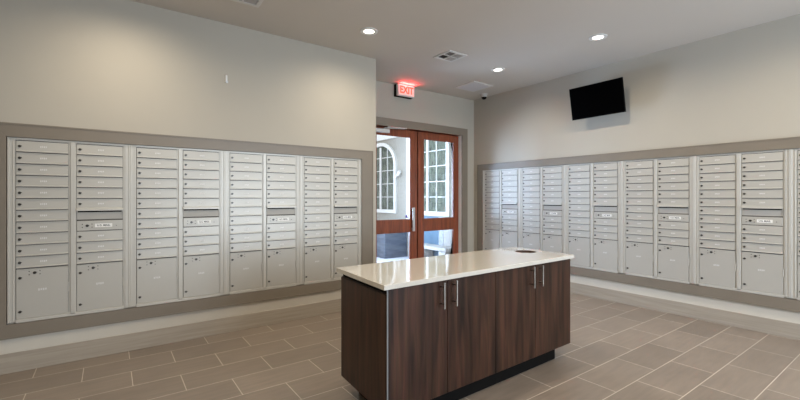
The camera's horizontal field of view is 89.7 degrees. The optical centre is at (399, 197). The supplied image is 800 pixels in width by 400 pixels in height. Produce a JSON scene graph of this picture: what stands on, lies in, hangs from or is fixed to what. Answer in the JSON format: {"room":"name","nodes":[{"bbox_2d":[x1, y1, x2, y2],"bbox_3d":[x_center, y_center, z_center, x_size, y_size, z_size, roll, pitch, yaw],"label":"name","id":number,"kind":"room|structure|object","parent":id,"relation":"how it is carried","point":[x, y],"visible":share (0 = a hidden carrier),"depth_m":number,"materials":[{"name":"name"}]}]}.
{"room":"mail room","nodes":[
{"label":"mail room","id":0,"kind":"room"},
{"bbox_2d":[0,0,375,323],"bbox_3d":[-3.082,-0.192,3.696,6.133,3.111,0.999,0,0,-36],"label":"wall","id":1,"kind":"structure","parent":0,"point":[113,65],"depth_m":3.77,"materials":[{"name":"paint"}]},
{"bbox_2d":[7,137,129,322],"bbox_3d":[-2.706,0.259,3.324,0.787,1.446,0.041,0,0,-36],"label":"mailbox","id":2,"kind":"object","parent":1,"relation":"attached to","point":[68,202],"visible":1,"depth_m":3.30,"materials":[{"name":"paint"}]},
{"bbox_2d":[76,208,122,210],"bbox_3d":[-2.558,0.105,3.429,0.317,0.020,0.037,0,0,-36],"label":"hood","id":3,"kind":"object","parent":2,"relation":"attached to","point":[77,209],"depth_m":3.42,"materials":[{"name":"paint"}]},
{"bbox_2d":[0,299,340,374],"bbox_3d":[-2.700,1.287,3.348,5.945,0.154,0.012,0,0,-36],"label":"baseboard","id":4,"kind":"structure","parent":1,"relation":"attached to","point":[70,352],"depth_m":3.66,"materials":[{"name":"tile"}]},
{"bbox_2d":[0,289,340,354],"bbox_3d":[-2.704,1.151,3.349,5.939,0.118,0.006,0,0,-36],"label":"trim","id":5,"kind":"structure","parent":1,"relation":"attached to","point":[7,346],"depth_m":3.67,"materials":[{"name":"paint"}]},
{"bbox_2d":[130,145,224,306],"bbox_3d":[-2.068,0.259,3.785,0.787,1.446,0.041,0,0,-36],"label":"mailbox","id":6,"kind":"object","parent":1,"relation":"attached to","point":[177,195],"visible":1,"depth_m":3.77,"materials":[{"name":"paint"}]},
{"bbox_2d":[183,207,219,208],"bbox_3d":[-1.919,0.105,3.890,0.317,0.020,0.037,0,0,-36],"label":"hood","id":7,"kind":"object","parent":6,"relation":"attached to","point":[183,207],"depth_m":3.87,"materials":[{"name":"paint"}]},
{"bbox_2d":[0,122,372,340],"bbox_3d":[-1.734,0.260,4.032,3.431,1.668,0.034,0,0,-36],"label":"trim","id":8,"kind":"structure","parent":1,"relation":"attached to","point":[15,330],"depth_m":3.65,"materials":[{"name":"grey paint"}]},
{"bbox_2d":[225,151,299,294],"bbox_3d":[-1.430,0.259,4.246,0.787,1.446,0.041,0,0,-36],"label":"mailbox","id":9,"kind":"object","parent":1,"relation":"attached to","point":[262,190],"visible":1,"depth_m":4.23,"materials":[{"name":"paint"}]},
{"bbox_2d":[266,206,295,207],"bbox_3d":[-1.282,0.105,4.351,0.317,0.020,0.037,0,0,-36],"label":"hood","id":10,"kind":"object","parent":9,"relation":"attached to","point":[266,206],"depth_m":4.33,"materials":[{"name":"paint"}]},
{"bbox_2d":[300,155,360,284],"bbox_3d":[-0.792,0.259,4.707,0.787,1.446,0.041,0,0,-36],"label":"mailbox","id":11,"kind":"object","parent":1,"relation":"attached to","point":[330,188],"visible":0.98,"depth_m":4.68,"materials":[{"name":"paint"}]},
{"bbox_2d":[334,205,358,206],"bbox_3d":[-0.644,0.105,4.812,0.317,0.020,0.037,0,0,-36],"label":"hood","id":12,"kind":"object","parent":11,"relation":"attached to","point":[334,205],"depth_m":4.80,"materials":[{"name":"paint"}]},
{"bbox_2d":[0,293,799,399],"bbox_3d":[0.250,1.414,1.476,8.934,0.100,8.500,0,0,-36],"label":"floor","id":13,"kind":"structure","parent":0,"point":[615,351],"depth_m":3.18,"materials":[{"name":"tile"}]},
{"bbox_2d":[341,259,569,399],"bbox_3d":[0.533,0.943,3.114,1.969,0.842,0.703,0,0,-36],"label":"base cabinet","id":14,"kind":"object","parent":13,"relation":"on","point":[457,338],"visible":0.82,"depth_m":2.66,"materials":[{"name":"brown laminate"}]},
{"bbox_2d":[337,247,573,290],"bbox_3d":[0.523,0.508,3.126,2.023,0.028,0.716,0,0,-36],"label":"countertop","id":15,"kind":"structure","parent":14,"relation":"on","point":[389,275],"depth_m":2.90,"materials":[{"name":"stone"}]},
{"bbox_2d":[376,81,473,251],"bbox_3d":[0.224,-0.192,6.577,2.601,3.111,0.200,0,0,-36],"label":"wall","id":16,"kind":"structure","parent":0,"point":[428,107],"depth_m":6.75,"materials":[{"name":"paint"}]},
{"bbox_2d":[376,126,416,262],"bbox_3d":[-0.048,0.136,6.271,0.928,2.440,0.229,0,0,-36],"label":"door","id":17,"kind":"structure","parent":16,"relation":"in","point":[409,225],"depth_m":6.49,"materials":[{"name":"red wood"}]},
{"bbox_2d":[394,83,413,98],"bbox_3d":[0.070,-1.649,6.268,0.324,0.184,0.120,0,0,-36],"label":"exit sign","id":18,"kind":"object","parent":16,"relation":"attached to","point":[400,90],"visible":1,"depth_m":6.21,"materials":[{"name":"white paint"}]},
{"bbox_2d":[376,125,460,135],"bbox_3d":[0.272,-1.100,6.612,1.856,0.072,0.200,0,0,-36],"label":"trim","id":19,"kind":"structure","parent":16,"relation":"attached to","point":[376,125],"depth_m":6.64,"materials":[{"name":"red wood"}]},
{"bbox_2d":[376,116,467,252],"bbox_3d":[0.337,0.079,6.522,2.112,2.570,0.022,0,0,-36],"label":"trim","id":20,"kind":"structure","parent":16,"relation":"attached to","point":[382,121],"depth_m":7.06,"materials":[{"name":"grey paint"}]},
{"bbox_2d":[417,132,457,257],"bbox_3d":[0.653,0.140,6.878,0.916,2.432,0.045,0,0,-36],"label":"door","id":21,"kind":"structure","parent":16,"relation":"in","point":[449,223],"depth_m":6.84,"materials":[{"name":"red wood"}]},
{"bbox_2d":[458,136,461,252],"bbox_3d":[0.272,0.114,6.612,1.946,2.500,0.200,0,0,-36],"label":"trim","id":22,"kind":"structure","parent":16,"relation":"attached to","point":[459,137],"depth_m":7.11,"materials":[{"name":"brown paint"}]},
{"bbox_2d":[130,0,799,99],"bbox_3d":[0.250,-1.822,1.476,8.934,0.150,8.500,0,0,-36],"label":"ceiling","id":23,"kind":"structure","parent":0,"point":[535,41],"depth_m":4.14,"materials":[{"name":"paint"}]},
{"bbox_2d":[231,0,263,7],"bbox_3d":[-1.334,-1.741,3.477,0.300,0.012,0.300,0,0,-36],"label":"ceiling vent","id":24,"kind":"object","parent":23,"relation":"in","point":[255,3],"visible":1,"depth_m":3.58,"materials":[{"name":"white metal"}]},
{"bbox_2d":[360,27,377,34],"bbox_3d":[-0.326,-1.743,4.227,0.184,0.008,0.184,0,0,-36],"label":"recessed light","id":25,"kind":"object","parent":23,"relation":"in","point":[367,30],"visible":1,"depth_m":4.22,"materials":[{"name":"white paint"}]},
{"bbox_2d":[433,50,466,61],"bbox_3d":[0.622,-1.741,4.971,0.300,0.012,0.300,0,0,-36],"label":"ceiling vent","id":26,"kind":"object","parent":23,"relation":"in","point":[450,56],"visible":1,"depth_m":4.96,"materials":[{"name":"white metal"}]},
{"bbox_2d":[454,81,493,91],"bbox_3d":[1.161,-1.740,6.341,0.442,0.014,0.442,0,0,-36],"label":"ceiling panel","id":27,"kind":"object","parent":23,"relation":"attached to","point":[473,86],"visible":1,"depth_m":6.29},
{"bbox_2d":[480,93,487,99],"bbox_3d":[1.430,-1.702,6.832,0.132,0.090,0.132,0,0,-36],"label":"security camera","id":28,"kind":"object","parent":23,"relation":"attached to","point":[484,95],"visible":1,"depth_m":6.79,"materials":[{"name":"white plastic"}]},
{"bbox_2d":[491,67,504,71],"bbox_3d":[1.342,-1.743,5.502,0.184,0.008,0.184,0,0,-36],"label":"recessed light","id":29,"kind":"object","parent":23,"relation":"in","point":[498,69],"visible":1,"depth_m":5.49,"materials":[{"name":"white paint"}]},
{"bbox_2d":[589,34,607,40],"bbox_3d":[2.161,-1.743,4.385,0.184,0.008,0.184,0,0,-36],"label":"recessed light","id":30,"kind":"object","parent":23,"relation":"in","point":[596,37],"visible":1,"depth_m":4.38,"materials":[{"name":"white paint"}]},
{"bbox_2d":[474,14,799,299],"bbox_3d":[3.790,-0.192,4.034,0.200,3.111,8.500,0,0,-36],"label":"wall","id":31,"kind":"structure","parent":0,"point":[741,85],"depth_m":4.72,"materials":[{"name":"paint"}]},
{"bbox_2d":[483,168,519,249],"bbox_3d":[1.684,0.259,6.740,0.041,1.446,0.787,0,0,-36],"label":"mailbox","id":32,"kind":"object","parent":31,"relation":"attached to","point":[501,188],"visible":0.97,"depth_m":6.73,"materials":[{"name":"paint"}]},
{"bbox_2d":[520,165,564,253],"bbox_3d":[2.145,0.259,6.102,0.041,1.446,0.787,0,0,-36],"label":"mailbox","id":33,"kind":"object","parent":31,"relation":"attached to","point":[542,189],"visible":0.94,"depth_m":6.08,"materials":[{"name":"paint"}]},
{"bbox_2d":[565,161,621,272],"bbox_3d":[2.606,0.259,5.464,0.041,1.446,0.787,0,0,-36],"label":"mailbox","id":34,"kind":"object","parent":31,"relation":"attached to","point":[593,191],"visible":0.95,"depth_m":5.43,"materials":[{"name":"paint"}]},
{"bbox_2d":[593,204,617,205],"bbox_3d":[2.711,0.105,5.315,0.037,0.020,0.317,0,0,-36],"label":"hood","id":35,"kind":"object","parent":34,"relation":"attached to","point":[593,204],"depth_m":5.30,"materials":[{"name":"paint"}]},
{"bbox_2d":[569,77,625,120],"bbox_3d":[2.614,-1.259,5.275,0.252,0.426,0.704,0,0,-36],"label":"television","id":36,"kind":"object","parent":31,"relation":"attached to","point":[607,97],"visible":1,"depth_m":5.20,"materials":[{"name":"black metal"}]},
{"bbox_2d":[477,137,799,311],"bbox_3d":[2.840,0.260,5.148,0.034,1.668,4.962,0,0,-36],"label":"trim","id":37,"kind":"structure","parent":31,"relation":"attached to","point":[790,142],"depth_m":4.71,"materials":[{"name":"grey paint"}]},
{"bbox_2d":[622,156,693,283],"bbox_3d":[3.067,0.259,4.826,0.041,1.446,0.787,0,0,-36],"label":"mailbox","id":38,"kind":"object","parent":31,"relation":"attached to","point":[658,193],"visible":1,"depth_m":4.80,"materials":[{"name":"paint"}]},
{"bbox_2d":[657,205,688,206],"bbox_3d":[3.172,0.105,4.677,0.037,0.020,0.317,0,0,-36],"label":"hood","id":39,"kind":"object","parent":38,"relation":"attached to","point":[657,205],"depth_m":4.66,"materials":[{"name":"paint"}]},
{"bbox_2d":[570,282,799,339],"bbox_3d":[3.704,1.287,3.971,0.012,0.154,8.100,0,0,-36],"label":"baseboard","id":40,"kind":"structure","parent":31,"relation":"attached to","point":[744,321],"depth_m":4.50,"materials":[{"name":"tile"}]},
{"bbox_2d":[570,274,799,323],"bbox_3d":[3.706,1.151,3.973,0.006,0.118,8.100,0,0,-36],"label":"trim","id":41,"kind":"structure","parent":31,"relation":"attached to","point":[755,310],"depth_m":4.50,"materials":[{"name":"paint"}]},
{"bbox_2d":[694,149,789,297],"bbox_3d":[3.528,0.259,4.188,0.041,1.446,0.787,0,0,-36],"label":"mailbox","id":42,"kind":"object","parent":31,"relation":"attached to","point":[742,199],"visible":1,"depth_m":4.16,"materials":[{"name":"paint"}]},
{"bbox_2d":[741,206,782,208],"bbox_3d":[3.633,0.105,4.040,0.037,0.020,0.317,0,0,-36],"label":"hood","id":43,"kind":"object","parent":42,"relation":"attached to","point":[742,207],"depth_m":4.03,"materials":[{"name":"paint"}]},
{"bbox_2d":[790,148,799,299],"bbox_3d":[3.989,0.259,3.550,0.041,1.446,0.787,0,0,-36],"label":"mailbox","id":44,"kind":"object","parent":31,"relation":"attached to","point":[794,153],"visible":1,"depth_m":3.84,"materials":[{"name":"paint"}]},
{"label":"outside","id":45,"kind":"structure","parent":0,"visible":0},
{"bbox_2d":[377,256,408,262],"bbox_3d":[-2.184,1.414,11.561,8.000,0.100,10.700,0,0,-36],"label":"floor","id":46,"kind":"structure","parent":45,"point":[379,260],"depth_m":8.78,"materials":[{"name":"concrete"}]},
{"bbox_2d":[377,232,406,258],"bbox_3d":[-0.243,1.014,9.250,0.640,0.700,0.560,0,0,-36],"label":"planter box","id":47,"kind":"object","parent":46,"relation":"on","point":[392,245],"visible":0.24,"depth_m":9.02,"materials":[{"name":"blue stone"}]},
{"bbox_2d":[377,135,451,255],"bbox_3d":[-0.191,-0.286,10.040,0.350,3.300,5.900,0,0,-36],"label":"building","id":48,"kind":"structure","parent":46,"relation":"on","point":[392,151],"depth_m":9.27,"materials":[{"name":"paint"}]},
{"bbox_2d":[393,170,400,178],"bbox_3d":[-0.039,-0.534,9.493,0.144,0.204,0.262,0,0,-36],"label":"wall lamp","id":49,"kind":"object","parent":48,"relation":"attached to","point":[399,171],"visible":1,"depth_m":9.43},
{"bbox_2d":[424,243,448,256],"bbox_3d":[0.717,1.179,8.210,0.300,0.370,0.970,0,0,-36],"label":"stone bench","id":50,"kind":"object","parent":46,"relation":"on","point":[428,248],"visible":0.33,"depth_m":8.10,"materials":[{"name":"white stone"}]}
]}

